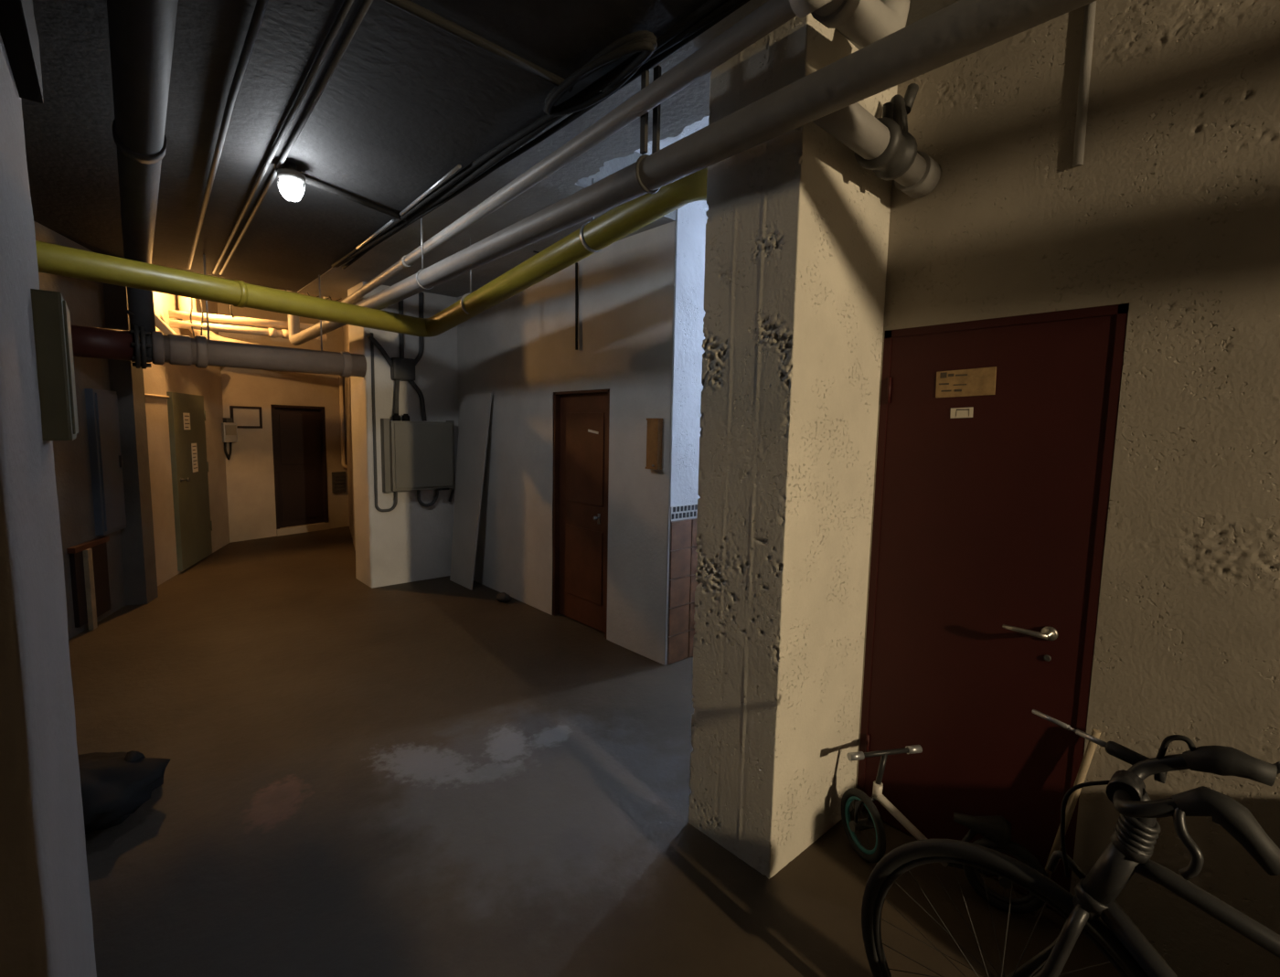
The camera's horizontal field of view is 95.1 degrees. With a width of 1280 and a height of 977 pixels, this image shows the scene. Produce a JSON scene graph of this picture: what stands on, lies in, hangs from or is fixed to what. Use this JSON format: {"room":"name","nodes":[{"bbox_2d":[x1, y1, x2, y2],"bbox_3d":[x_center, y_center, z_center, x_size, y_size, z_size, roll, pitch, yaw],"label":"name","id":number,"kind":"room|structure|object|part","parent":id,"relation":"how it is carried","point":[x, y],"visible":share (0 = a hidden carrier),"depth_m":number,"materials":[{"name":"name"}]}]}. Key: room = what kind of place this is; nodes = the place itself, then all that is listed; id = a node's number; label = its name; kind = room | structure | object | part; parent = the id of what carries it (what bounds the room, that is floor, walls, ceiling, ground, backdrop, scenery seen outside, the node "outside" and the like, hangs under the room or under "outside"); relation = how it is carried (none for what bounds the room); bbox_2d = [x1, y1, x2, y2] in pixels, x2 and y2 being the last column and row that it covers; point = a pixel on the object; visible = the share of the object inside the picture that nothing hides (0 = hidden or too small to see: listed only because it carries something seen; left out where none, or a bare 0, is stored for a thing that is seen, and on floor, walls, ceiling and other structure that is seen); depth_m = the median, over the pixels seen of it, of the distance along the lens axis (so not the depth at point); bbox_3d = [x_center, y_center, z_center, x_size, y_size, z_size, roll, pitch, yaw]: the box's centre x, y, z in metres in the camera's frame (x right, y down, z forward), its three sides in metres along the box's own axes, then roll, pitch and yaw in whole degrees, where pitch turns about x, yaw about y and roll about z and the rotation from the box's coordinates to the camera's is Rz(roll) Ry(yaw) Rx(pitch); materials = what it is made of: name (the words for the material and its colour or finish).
{"room":"underground chamber","nodes":[
{"label":"underground chamber","id":0,"kind":"room"},
{"bbox_2d":[33,221,229,639],"bbox_3d":[-4.304,-0.466,4.170,0.300,3.120,7.350,-1,6,-20],"label":"wall","id":1,"kind":"structure","parent":0,"point":[84,299],"depth_m":5.04,"materials":[{"name":"paint"}]},
{"bbox_2d":[66,535,110,630],"bbox_3d":[-4.221,0.737,4.518,0.065,0.660,0.500,-1,6,-20],"label":"board","id":2,"kind":"object","parent":1,"relation":"attached to","point":[88,560],"visible":1,"depth_m":4.43,"materials":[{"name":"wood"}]},
{"bbox_3d":[-4.222,0.428,4.484,0.050,0.040,0.500,-1,6,-20],"label":"rail","id":3,"kind":"part","parent":2,"relation":"part of","materials":[{"name":"brown wood"}]},
{"bbox_2d":[85,388,126,535],"bbox_3d":[-4.309,-0.218,4.741,0.085,1.150,0.370,-1,6,-20],"label":"panel","id":4,"kind":"object","parent":1,"relation":"attached to","point":[101,406],"visible":1,"depth_m":4.65,"materials":[{"name":"metal"}]},
{"bbox_2d":[144,393,169,398],"bbox_3d":[-4.644,-0.884,5.552,0.024,0.024,0.810,-1,6,-20],"label":"rail","id":5,"kind":"object","parent":1,"relation":"attached to","point":[146,395],"visible":0.65,"depth_m":5.66,"materials":[{"name":"beige metal"}]},
{"bbox_2d":[166,392,212,571],"bbox_3d":[-4.923,-0.107,6.477,0.130,1.855,0.931,-1,6,-20],"label":"door","id":6,"kind":"structure","parent":1,"relation":"in","point":[186,414],"depth_m":6.34,"materials":[{"name":"green paint"}]},
{"bbox_3d":[-4.768,-0.091,6.133,0.075,0.050,0.049,-1,6,-20],"label":"knob","id":7,"kind":"part","parent":6,"relation":"part of","materials":[{"name":"metal"}]},
{"bbox_2d":[154,313,224,367],"bbox_3d":[-4.798,-1.585,6.192,0.078,0.399,2.311,-1,6,-20],"label":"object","id":8,"kind":"object","parent":1,"relation":"attached to","point":[160,325],"visible":0.25,"depth_m":5.59,"materials":[{"name":"white"}]},
{"bbox_2d":[177,295,257,344],"bbox_3d":[-4.511,-1.887,6.760,0.175,0.804,1.400,4,7,28],"label":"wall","id":9,"kind":"structure","parent":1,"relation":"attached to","point":[184,303],"depth_m":6.23,"materials":[{"name":"white paint"}]},
{"bbox_2d":[217,302,349,543],"bbox_3d":[-5.042,-0.911,8.406,0.270,3.120,2.456,5,7,31],"label":"wall","id":10,"kind":"structure","parent":0,"point":[250,473],"depth_m":8.05,"materials":[{"name":"paint"}]},
{"bbox_2d":[221,417,237,459],"bbox_3d":[-5.334,-0.641,7.590,0.148,0.543,0.157,5,7,31],"label":"meter box","id":11,"kind":"object","parent":10,"relation":"attached to","point":[229,430],"visible":0.94,"depth_m":7.55,"materials":[{"name":"metal"}]},
{"bbox_3d":[-5.272,-0.752,7.542,0.008,0.130,0.125,5,7,31],"label":"meter glass","id":12,"kind":"part","parent":11,"relation":"part of","materials":[{"name":"grey glass"}]},
{"bbox_2d":[229,405,262,428],"bbox_3d":[-5.249,-0.949,7.805,0.030,0.290,0.376,5,7,31],"label":"picture frame","id":13,"kind":"object","parent":10,"relation":"attached to","point":[244,417],"visible":0.83,"depth_m":7.81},
{"bbox_3d":[-5.256,-0.950,7.809,0.015,0.250,0.345,5,7,31],"label":"frame panel","id":14,"kind":"part","parent":13,"relation":"part of","materials":[{"name":"white paper"}]},
{"bbox_2d":[270,405,329,529],"bbox_3d":[-4.958,-0.326,8.506,0.132,1.740,0.752,5,7,31],"label":"door","id":15,"kind":"structure","parent":10,"relation":"in","point":[299,443],"depth_m":8.50,"materials":[{"name":"brown wood"}]},
{"bbox_3d":[-4.942,-0.713,8.461,0.012,0.720,0.502,5,7,31],"label":"panel","id":16,"kind":"part","parent":15,"relation":"part of","materials":[{"name":"brown wood"}]},
{"bbox_3d":[-4.958,0.092,8.543,0.012,0.700,0.502,5,7,31],"label":"panel","id":17,"kind":"part","parent":15,"relation":"part of","materials":[{"name":"wood"}]},
{"bbox_2d":[331,471,346,493],"bbox_3d":[-4.609,-0.095,8.970,0.042,0.320,0.209,5,7,31],"label":"vent box","id":18,"kind":"object","parent":10,"relation":"attached to","point":[338,478],"visible":1,"depth_m":8.95,"materials":[{"name":"metal"}]},
{"bbox_2d":[338,375,347,469],"bbox_3d":[-4.526,-1.048,8.945,0.055,1.497,0.117,5,7,31],"label":"pipe","id":19,"kind":"object","parent":10,"relation":"attached to","point":[340,378],"visible":0.84,"depth_m":8.90,"materials":[{"name":"beige metal"}]},
{"bbox_2d":[277,288,342,301],"bbox_3d":[-4.776,-2.431,7.098,3.800,0.180,3.500,-4,8,-42],"label":"ceiling","id":20,"kind":"structure","parent":0,"point":[333,299],"depth_m":7.08,"materials":[{"name":"paint"}]},
{"bbox_2d":[189,298,194,338],"bbox_3d":[-4.540,-1.830,5.922,0.037,0.772,0.012,-4,8,-42],"label":"hanging wire","id":21,"kind":"object","parent":20,"relation":"hanging from","point":[191,298],"visible":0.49,"depth_m":5.92,"materials":[{"name":"grey metal"}]},
{"bbox_2d":[169,320,327,341],"bbox_3d":[-4.169,-1.701,6.313,1.421,0.104,0.100,-4,8,-42],"label":"pipe","id":22,"kind":"object","parent":21,"relation":"hanging from","point":[176,324],"visible":0.87,"depth_m":6.17,"materials":[{"name":"white metal"}]},
{"bbox_2d":[199,298,203,336],"bbox_3d":[-4.482,-1.784,5.980,0.038,0.871,0.012,-4,8,-42],"label":"hanging wire","id":23,"kind":"object","parent":20,"relation":"hanging from","point":[199,299],"visible":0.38,"depth_m":5.98,"materials":[{"name":"grey metal"}]},
{"bbox_3d":[-4.297,-2.018,6.146,0.036,0.433,0.012,-4,8,-42],"label":"wire","id":24,"kind":"object","parent":20,"relation":"hanging from","visible":0},
{"bbox_2d":[168,309,313,330],"bbox_3d":[-4.181,-1.802,6.317,1.422,0.119,0.100,-4,8,-42],"label":"pipe","id":25,"kind":"object","parent":24,"relation":"hanging from","point":[176,314],"visible":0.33,"depth_m":6.18,"materials":[{"name":"white metal"}]},
{"bbox_2d":[342,324,355,550],"bbox_3d":[-3.667,-0.822,7.797,1.038,3.120,3.906,-3,7,-38],"label":"wall","id":26,"kind":"structure","parent":0,"point":[346,338],"depth_m":7.99,"materials":[{"name":"paint"}]},
{"bbox_2d":[21,0,959,299],"bbox_3d":[0.589,-1.439,-0.248,5.100,0.305,14.700,-4,8,-42],"label":"ceiling","id":27,"kind":"structure","parent":0,"point":[409,101],"depth_m":2.59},
{"bbox_2d":[70,255,366,377],"bbox_3d":[-3.412,-1.413,4.799,2.141,0.933,0.330,-4,8,-42],"label":"pipe","id":28,"kind":"object","parent":27,"relation":"hanging from","point":[155,347],"visible":0.94,"depth_m":4.66,"materials":[{"name":"metal"}]},
{"bbox_2d":[106,0,178,332],"bbox_3d":[-1.255,-1.132,1.522,0.187,0.583,7.926,-4,8,-41],"label":"drain pipe","id":29,"kind":"object","parent":28,"relation":"on","point":[142,32],"visible":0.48,"depth_m":2.10,"materials":[{"name":"grey metal"}]},
{"bbox_3d":[-3.492,-1.537,4.712,0.014,0.670,0.012,-4,8,-42],"label":"hanger rod","id":30,"kind":"part","parent":28,"relation":"part of","materials":[{"name":"metal"}]},
{"bbox_3d":[-2.874,-1.577,5.265,0.014,0.670,0.012,-4,8,-42],"label":"hanger rod","id":31,"kind":"part","parent":28,"relation":"part of","materials":[{"name":"metal"}]},
{"bbox_2d":[186,0,268,269],"bbox_3d":[-2.181,-1.652,3.008,0.051,0.026,5.253,-4,8,-40],"label":"conduit","id":32,"kind":"object","parent":27,"relation":"attached to","point":[261,5],"visible":1,"depth_m":2.37,"materials":[{"name":"grey metal"}]},
{"bbox_2d":[212,0,353,274],"bbox_3d":[-2.050,-1.669,3.158,0.025,0.020,5.302,-4,8,-40],"label":"conduit","id":33,"kind":"object","parent":27,"relation":"attached to","point":[346,5],"visible":1,"depth_m":2.40,"materials":[{"name":"grey metal"}]},
{"bbox_2d":[277,161,305,202],"bbox_3d":[-1.798,-1.574,3.018,0.127,0.187,0.126,-4,8,-42],"label":"lamp","id":34,"kind":"object","parent":27,"relation":"attached to","point":[292,180],"visible":1,"depth_m":2.98,"materials":[{"name":"glass"}]},
{"bbox_3d":[-1.798,-1.542,3.021,0.110,0.099,0.110,-4,8,-42],"label":"lamp glass","id":35,"kind":"part","parent":34,"relation":"part of","materials":[{"name":"white glass"}]},
{"bbox_2d":[219,0,373,275],"bbox_3d":[-2.014,-1.672,3.190,0.022,0.020,5.302,-4,8,-40],"label":"conduit","id":36,"kind":"object","parent":27,"relation":"attached to","point":[365,5],"visible":1,"depth_m":2.39,"materials":[{"name":"grey metal"}]},
{"bbox_2d":[275,166,408,222],"bbox_3d":[-1.664,-1.671,3.349,0.035,0.034,0.807,4,7,28],"label":"conduit","id":37,"kind":"object","parent":27,"relation":"attached to","point":[314,183],"visible":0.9,"depth_m":3.35,"materials":[{"name":"grey metal"}]},
{"bbox_2d":[35,167,707,337],"bbox_3d":[-1.425,-1.294,2.525,3.144,0.621,3.316,5,7,36],"label":"gas pipe","id":38,"kind":"object","parent":27,"relation":"hanging from","point":[622,220],"visible":0.81,"depth_m":3.29,"materials":[{"name":"metal"}]},
{"bbox_2d":[355,219,394,249],"bbox_3d":[-1.830,-1.741,4.024,0.020,0.020,0.800,-4,8,-40],"label":"conduit","id":39,"kind":"object","parent":27,"relation":"attached to","point":[391,221],"visible":1,"depth_m":3.98,"materials":[{"name":"metal"}]},
{"bbox_2d":[416,217,434,289],"bbox_3d":[-1.346,-1.489,3.669,0.126,0.470,0.015,-4,8,-42],"label":"hanger","id":40,"kind":"object","parent":27,"relation":"hanging from","point":[421,239],"visible":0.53,"depth_m":3.65,"materials":[{"name":"metal"}]},
{"bbox_2d":[287,0,1096,345],"bbox_3d":[1.262,-1.226,0.774,0.128,0.688,15.076,-4,8,-42],"label":"pipe","id":41,"kind":"object","parent":40,"relation":"hanging from","point":[962,28],"visible":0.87,"depth_m":1.70,"materials":[{"name":"white metal"}]},
{"bbox_2d":[812,102,940,198],"bbox_3d":[0.763,-1.123,1.908,0.758,0.137,0.132,-4,8,-42],"label":"pipe","id":42,"kind":"object","parent":41,"relation":"attached to","point":[853,125],"visible":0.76,"depth_m":1.84,"materials":[{"name":"white plastic"}]},
{"bbox_2d":[854,83,918,180],"bbox_3d":[0.863,-1.231,1.985,0.258,0.336,0.148,-4,8,-42],"label":"valve","id":43,"kind":"object","parent":42,"relation":"attached to","point":[901,152],"visible":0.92,"depth_m":1.94,"materials":[{"name":"metal"}]},
{"bbox_3d":[0.826,-1.233,1.952,0.036,0.090,0.036,-4,8,-42],"label":"stem","id":44,"kind":"part","parent":43,"relation":"part of","materials":[{"name":"metal"}]},
{"bbox_3d":[0.893,-1.289,2.006,0.061,0.224,0.177,7,8,43],"label":"handle","id":45,"kind":"part","parent":43,"relation":"part of","materials":[{"name":"metal"}]},
{"bbox_2d":[399,163,461,215],"bbox_3d":[-1.186,-1.651,3.263,0.020,0.020,0.901,-4,8,-40],"label":"conduit","id":46,"kind":"object","parent":27,"relation":"attached to","point":[458,166],"visible":1,"depth_m":3.20,"materials":[{"name":"metal"}]},
{"bbox_2d":[383,0,573,92],"bbox_3d":[-0.663,-1.511,1.883,1.080,0.032,0.032,-4,8,-43],"label":"conduit","id":47,"kind":"object","parent":27,"relation":"attached to","point":[407,5],"visible":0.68,"depth_m":1.97,"materials":[{"name":"grey metal"}]},
{"bbox_2d":[330,0,725,267],"bbox_3d":[-0.854,-1.616,2.959,0.048,0.040,5.000,-4,8,-42],"label":"cable","id":48,"kind":"object","parent":27,"relation":"attached to","point":[709,5],"visible":0.8,"depth_m":2.57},
{"bbox_2d":[335,0,746,267],"bbox_3d":[-0.828,-1.617,2.982,0.056,0.047,5.001,-4,8,-42],"label":"cable","id":49,"kind":"object","parent":27,"relation":"attached to","point":[728,5],"visible":0.68,"depth_m":2.73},
{"bbox_2d":[341,0,750,269],"bbox_3d":[-0.800,-1.620,3.007,0.044,0.036,5.000,-4,8,-42],"label":"cable","id":50,"kind":"object","parent":27,"relation":"attached to","point":[650,64],"visible":0.71,"depth_m":2.52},
{"bbox_2d":[544,30,657,116],"bbox_3d":[-0.170,-1.504,2.151,0.161,0.072,0.648,-4,8,-42],"label":"cable coil","id":51,"kind":"object","parent":27,"relation":"hanging from","point":[644,43],"visible":1,"depth_m":2.08,"materials":[{"name":"black rubber"}]},
{"bbox_2d":[634,65,661,193],"bbox_3d":[0.036,-1.315,2.138,0.134,0.454,0.025,-4,8,-42],"label":"strap","id":52,"kind":"object","parent":27,"relation":"hanging from","point":[645,75],"visible":0.6,"depth_m":2.13,"materials":[{"name":"metal"}]},
{"bbox_2d":[323,0,831,304],"bbox_3d":[1.325,-1.335,0.657,0.295,0.357,14.838,-4,8,-40],"label":"pipe","id":53,"kind":"object","parent":52,"relation":"hanging from","point":[772,15],"visible":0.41,"depth_m":2.09,"materials":[{"name":"white metal"}]},
{"bbox_2d":[810,0,910,48],"bbox_3d":[0.647,-1.397,1.703,0.447,0.203,0.132,-4,8,-42],"label":"pipe","id":54,"kind":"object","parent":27,"relation":"attached to","point":[864,22],"visible":0.84,"depth_m":1.67,"materials":[{"name":"white plastic"}]},
{"bbox_2d":[457,219,676,665],"bbox_3d":[0.027,-0.456,5.875,2.489,2.920,3.274,-4,8,-42],"label":"wall","id":55,"kind":"structure","parent":0,"point":[520,350],"depth_m":4.39,"materials":[{"name":"white paint"}]},
{"bbox_2d":[533,250,577,350],"bbox_3d":[-0.635,-1.421,4.432,0.342,0.706,0.030,-1,6,-19],"label":"pipe","id":56,"kind":"object","parent":55,"relation":"attached to","point":[576,263],"visible":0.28,"depth_m":4.48,"materials":[{"name":"grey metal"}]},
{"bbox_2d":[552,388,609,639],"bbox_3d":[-0.435,0.168,4.692,0.138,1.900,0.750,-4,8,-42],"label":"door","id":57,"kind":"structure","parent":55,"relation":"in","point":[581,418],"depth_m":4.70,"materials":[{"name":"brown wood"}]},
{"bbox_3d":[-0.457,0.607,4.725,0.009,0.580,0.490,-4,8,-42],"label":"panel","id":58,"kind":"part","parent":57,"relation":"part of","materials":[{"name":"brown wood"}]},
{"bbox_3d":[-0.441,-0.238,4.639,0.009,0.720,0.490,-4,8,-42],"label":"panel","id":59,"kind":"part","parent":57,"relation":"part of","materials":[{"name":"brown wood"}]},
{"bbox_3d":[-0.336,0.238,4.524,0.054,0.080,0.031,-4,8,-42],"label":"knob","id":60,"kind":"part","parent":57,"relation":"part of","materials":[{"name":"metal"}]},
{"bbox_2d":[645,417,662,469],"bbox_3d":[0.093,-0.299,3.917,0.054,0.341,0.120,-4,8,-42],"label":"wooden box","id":61,"kind":"object","parent":55,"relation":"attached to","point":[655,425],"visible":1,"depth_m":3.89,"materials":[{"name":"brown wood"}]},
{"bbox_2d":[68,526,1121,976],"bbox_3d":[0.217,1.457,2.127,7.400,0.120,18.200,-4,8,-42],"label":"floor","id":62,"kind":"structure","parent":0,"point":[437,777],"depth_m":2.41,"materials":[{"name":"concrete"}]},
{"bbox_2d":[0,33,96,976],"bbox_3d":[-1.363,0.015,0.977,0.510,2.920,0.864,-4,8,-42],"label":"pillar","id":63,"kind":"structure","parent":62,"relation":"on","point":[47,928],"depth_m":0.97,"materials":[{"name":"paint"}]},
{"bbox_2d":[0,0,43,103],"bbox_3d":[-1.096,-1.129,0.986,0.051,0.635,0.680,-4,8,-42],"label":"box","id":64,"kind":"object","parent":63,"relation":"attached to","point":[18,32],"visible":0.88,"depth_m":1.11,"materials":[{"name":"black plastic"}]},
{"bbox_2d":[30,288,78,440],"bbox_3d":[-1.334,-0.271,1.330,0.064,0.320,0.195,-4,8,-42],"label":"box","id":65,"kind":"object","parent":63,"relation":"attached to","point":[51,318],"visible":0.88,"depth_m":1.26,"materials":[{"name":"green paint"}]},
{"bbox_3d":[-1.313,-0.273,1.349,0.007,0.290,0.165,-4,8,-42],"label":"box lid","id":66,"kind":"part","parent":65,"relation":"part of","materials":[{"name":"green paint"}]},
{"bbox_2d":[77,750,170,834],"bbox_3d":[-2.236,1.218,2.359,0.527,0.210,0.533,0,6,-13],"label":"sack","id":67,"kind":"object","parent":62,"relation":"on","point":[113,785],"visible":0.52,"depth_m":2.34,"materials":[{"name":"plastic"}]},
{"bbox_2d":[102,257,158,605],"bbox_3d":[-4.391,-0.455,5.033,0.170,2.920,0.220,-1,6,-20],"label":"pillar","id":68,"kind":"structure","parent":62,"relation":"on","point":[137,538],"depth_m":5.01,"materials":[{"name":"paint"}]},
{"bbox_2d":[347,281,458,587],"bbox_3d":[-2.351,-0.526,6.117,1.100,2.920,0.483,-4,8,-42],"label":"pillar","id":69,"kind":"object","parent":62,"relation":"on","point":[410,542],"visible":0.66,"depth_m":5.85,"materials":[{"name":"white paint"}]},
{"bbox_2d":[370,332,397,511],"bbox_3d":[-2.466,-0.619,5.642,0.206,1.704,0.038,-2,7,-31],"label":"conduit","id":70,"kind":"object","parent":69,"relation":"attached to","point":[378,508],"visible":0.99,"depth_m":5.60,"materials":[{"name":"grey metal"}]},
{"bbox_2d":[366,292,426,421],"bbox_3d":[-2.335,-1.291,5.645,0.547,1.263,0.112,-4,8,-42],"label":"cables","id":71,"kind":"object","parent":69,"relation":"attached to","point":[401,368],"visible":0.94,"depth_m":5.66,"materials":[{"name":"rubber"}]},
{"bbox_2d":[380,413,455,492],"bbox_3d":[-2.195,-0.356,5.831,0.685,0.765,0.185,-4,8,-42],"label":"electrical box","id":72,"kind":"object","parent":69,"relation":"attached to","point":[416,455],"visible":1,"depth_m":5.73,"materials":[{"name":"grey plastic"}]},
{"bbox_3d":[-2.456,-0.318,5.657,0.060,0.715,0.100,-4,8,-42],"label":"plate","id":73,"kind":"part","parent":72,"relation":"part of","materials":[{"name":"grey metal"}]},
{"bbox_3d":[-2.130,-0.328,5.791,0.575,0.630,0.020,-4,8,-42],"label":"cabinet door","id":74,"kind":"part","parent":72,"relation":"part of","materials":[{"name":"grey metal"}]},
{"bbox_2d":[416,489,438,507],"bbox_3d":[-2.166,0.086,5.981,0.224,0.203,0.032,-4,8,-42],"label":"conduit","id":75,"kind":"object","parent":72,"relation":"attached to","point":[434,500],"visible":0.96,"depth_m":5.96,"materials":[{"name":"grey plastic"}]},
{"bbox_2d":[448,461,455,501],"bbox_3d":[-1.979,-0.083,6.150,0.028,0.454,0.078,5,7,36],"label":"conduit","id":76,"kind":"object","parent":69,"relation":"attached to","point":[453,491],"visible":0.34,"depth_m":6.15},
{"bbox_2d":[449,393,491,589],"bbox_3d":[-1.687,0.026,5.804,0.156,1.911,0.650,-4,8,-42],"label":"board","id":77,"kind":"object","parent":62,"relation":"on","point":[474,409],"visible":1,"depth_m":5.80,"materials":[{"name":"grey wood"}]},
{"bbox_2d":[496,592,511,602],"bbox_3d":[-1.259,0.996,5.395,0.177,0.076,0.134,5,7,31],"label":"rag","id":78,"kind":"object","parent":62,"relation":"on","point":[503,597],"visible":1,"depth_m":5.34,"materials":[{"name":"grey fabric"}]},
{"bbox_2d":[840,745,1047,914],"bbox_3d":[1.075,1.200,2.119,0.670,0.426,0.233,4,6,26],"label":"bicycle","id":79,"kind":"object","parent":62,"relation":"on","point":[996,830],"visible":0.91,"depth_m":2.05,"materials":[{"name":"white metal"}]},
{"bbox_3d":[0.990,1.229,2.145,0.269,0.243,0.038,4,7,28],"label":"frame","id":80,"kind":"part","parent":79,"relation":"part of","materials":[{"name":"white metal"}]},
{"bbox_2d":[1031,728,1101,916],"bbox_3d":[1.385,1.099,1.910,0.140,0.684,0.021,4,7,30],"label":"wooden stick","id":81,"kind":"object","parent":62,"relation":"on","point":[1091,748],"visible":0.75,"depth_m":1.88,"materials":[{"name":"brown wood"}]},
{"bbox_2d":[861,709,1279,976],"bbox_3d":[1.154,1.013,0.940,0.335,1.050,1.660,-4,8,-42],"label":"bicycle","id":82,"kind":"object","parent":62,"relation":"on","point":[1130,848],"visible":1,"depth_m":1.14,"materials":[{"name":"black metal"}]},
{"bbox_3d":[0.964,0.538,1.309,0.011,0.014,0.177,-1,6,-19],"label":"rod","id":83,"kind":"part","parent":82,"relation":"part of","materials":[{"name":"metal"}]},
{"bbox_3d":[0.945,0.626,1.127,0.061,0.139,0.072,-4,8,-42],"label":"stem","id":84,"kind":"part","parent":82,"relation":"part of","materials":[{"name":"grey metal"}]},
{"bbox_3d":[0.941,0.594,1.004,0.065,0.132,0.045,-4,8,-42],"label":"brake lever","id":85,"kind":"part","parent":82,"relation":"part of","materials":[{"name":"metal"}]},
{"bbox_3d":[1.198,1.008,0.889,0.130,0.543,0.872,-4,8,-42],"label":"frame","id":86,"kind":"part","parent":82,"relation":"part of","materials":[{"name":"black metal"}]},
{"bbox_3d":[1.092,0.495,1.058,0.107,0.039,0.021,6,8,41],"label":"brake lever","id":87,"kind":"part","parent":82,"relation":"part of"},
{"bbox_2d":[634,142,661,155],"bbox_3d":[1.242,-0.473,3.906,3.400,3.400,1.600,-4,8,-42],"label":"wall","id":88,"kind":"structure","parent":0,"point":[649,146],"depth_m":3.50,"materials":[{"name":"paint"}]},
{"bbox_2d":[648,116,709,149],"bbox_3d":[1.256,-2.138,3.720,3.350,0.150,1.600,-4,8,-42],"label":"ceiling","id":89,"kind":"structure","parent":0,"point":[696,126],"depth_m":3.35,"materials":[{"name":"paint"}]},
{"bbox_2d":[666,200,708,664],"bbox_3d":[1.133,-0.500,4.646,2.475,3.300,0.016,-4,8,-42],"label":"wall","id":90,"kind":"structure","parent":0,"point":[689,313],"depth_m":3.91,"materials":[{"name":"paint"}]},
{"bbox_2d":[688,12,897,879],"bbox_3d":[0.592,-0.083,2.309,0.635,2.920,0.406,-4,8,-42],"label":"pillar","id":91,"kind":"structure","parent":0,"point":[797,229],"depth_m":2.11,"materials":[{"name":"paint"}]},
{"bbox_2d":[853,0,1279,976],"bbox_3d":[3.868,0.287,-0.713,0.222,2.920,9.330,-4,8,-42],"label":"wall","id":92,"kind":"structure","parent":0,"point":[1171,210],"depth_m":1.71,"materials":[{"name":"paint"}]},
{"bbox_2d":[856,302,1129,918],"bbox_3d":[1.189,0.406,2.123,0.100,2.008,0.766,-4,8,-42],"label":"door","id":93,"kind":"structure","parent":92,"relation":"in","point":[997,437],"depth_m":2.07,"materials":[{"name":"red paint"}]},
{"bbox_2d":[938,372,967,392],"bbox_3d":[1.137,-0.388,2.126,0.001,0.071,0.095,-4,8,-42],"label":"print","id":94,"kind":"object","parent":93,"relation":"attached to","point":[948,381],"depth_m":2.13},
{"bbox_3d":[1.165,-0.379,2.099,0.004,0.102,0.200,-4,8,-42],"label":"sign plate","id":95,"kind":"part","parent":93,"relation":"part of","materials":[{"name":"beige paper"}]},
{"bbox_3d":[1.307,0.479,1.965,0.057,0.048,0.150,-4,8,-42],"label":"handle","id":96,"kind":"part","parent":93,"relation":"part of","materials":[{"name":"silver metal"}]},
{"bbox_2d":[1072,0,1096,167],"bbox_3d":[1.366,-1.242,1.799,0.028,0.480,0.033,-4,8,-42],"label":"conduit","id":97,"kind":"object","parent":92,"relation":"attached to","point":[1089,18],"visible":0.85,"depth_m":1.79,"materials":[{"name":"grey metal"}]}
]}

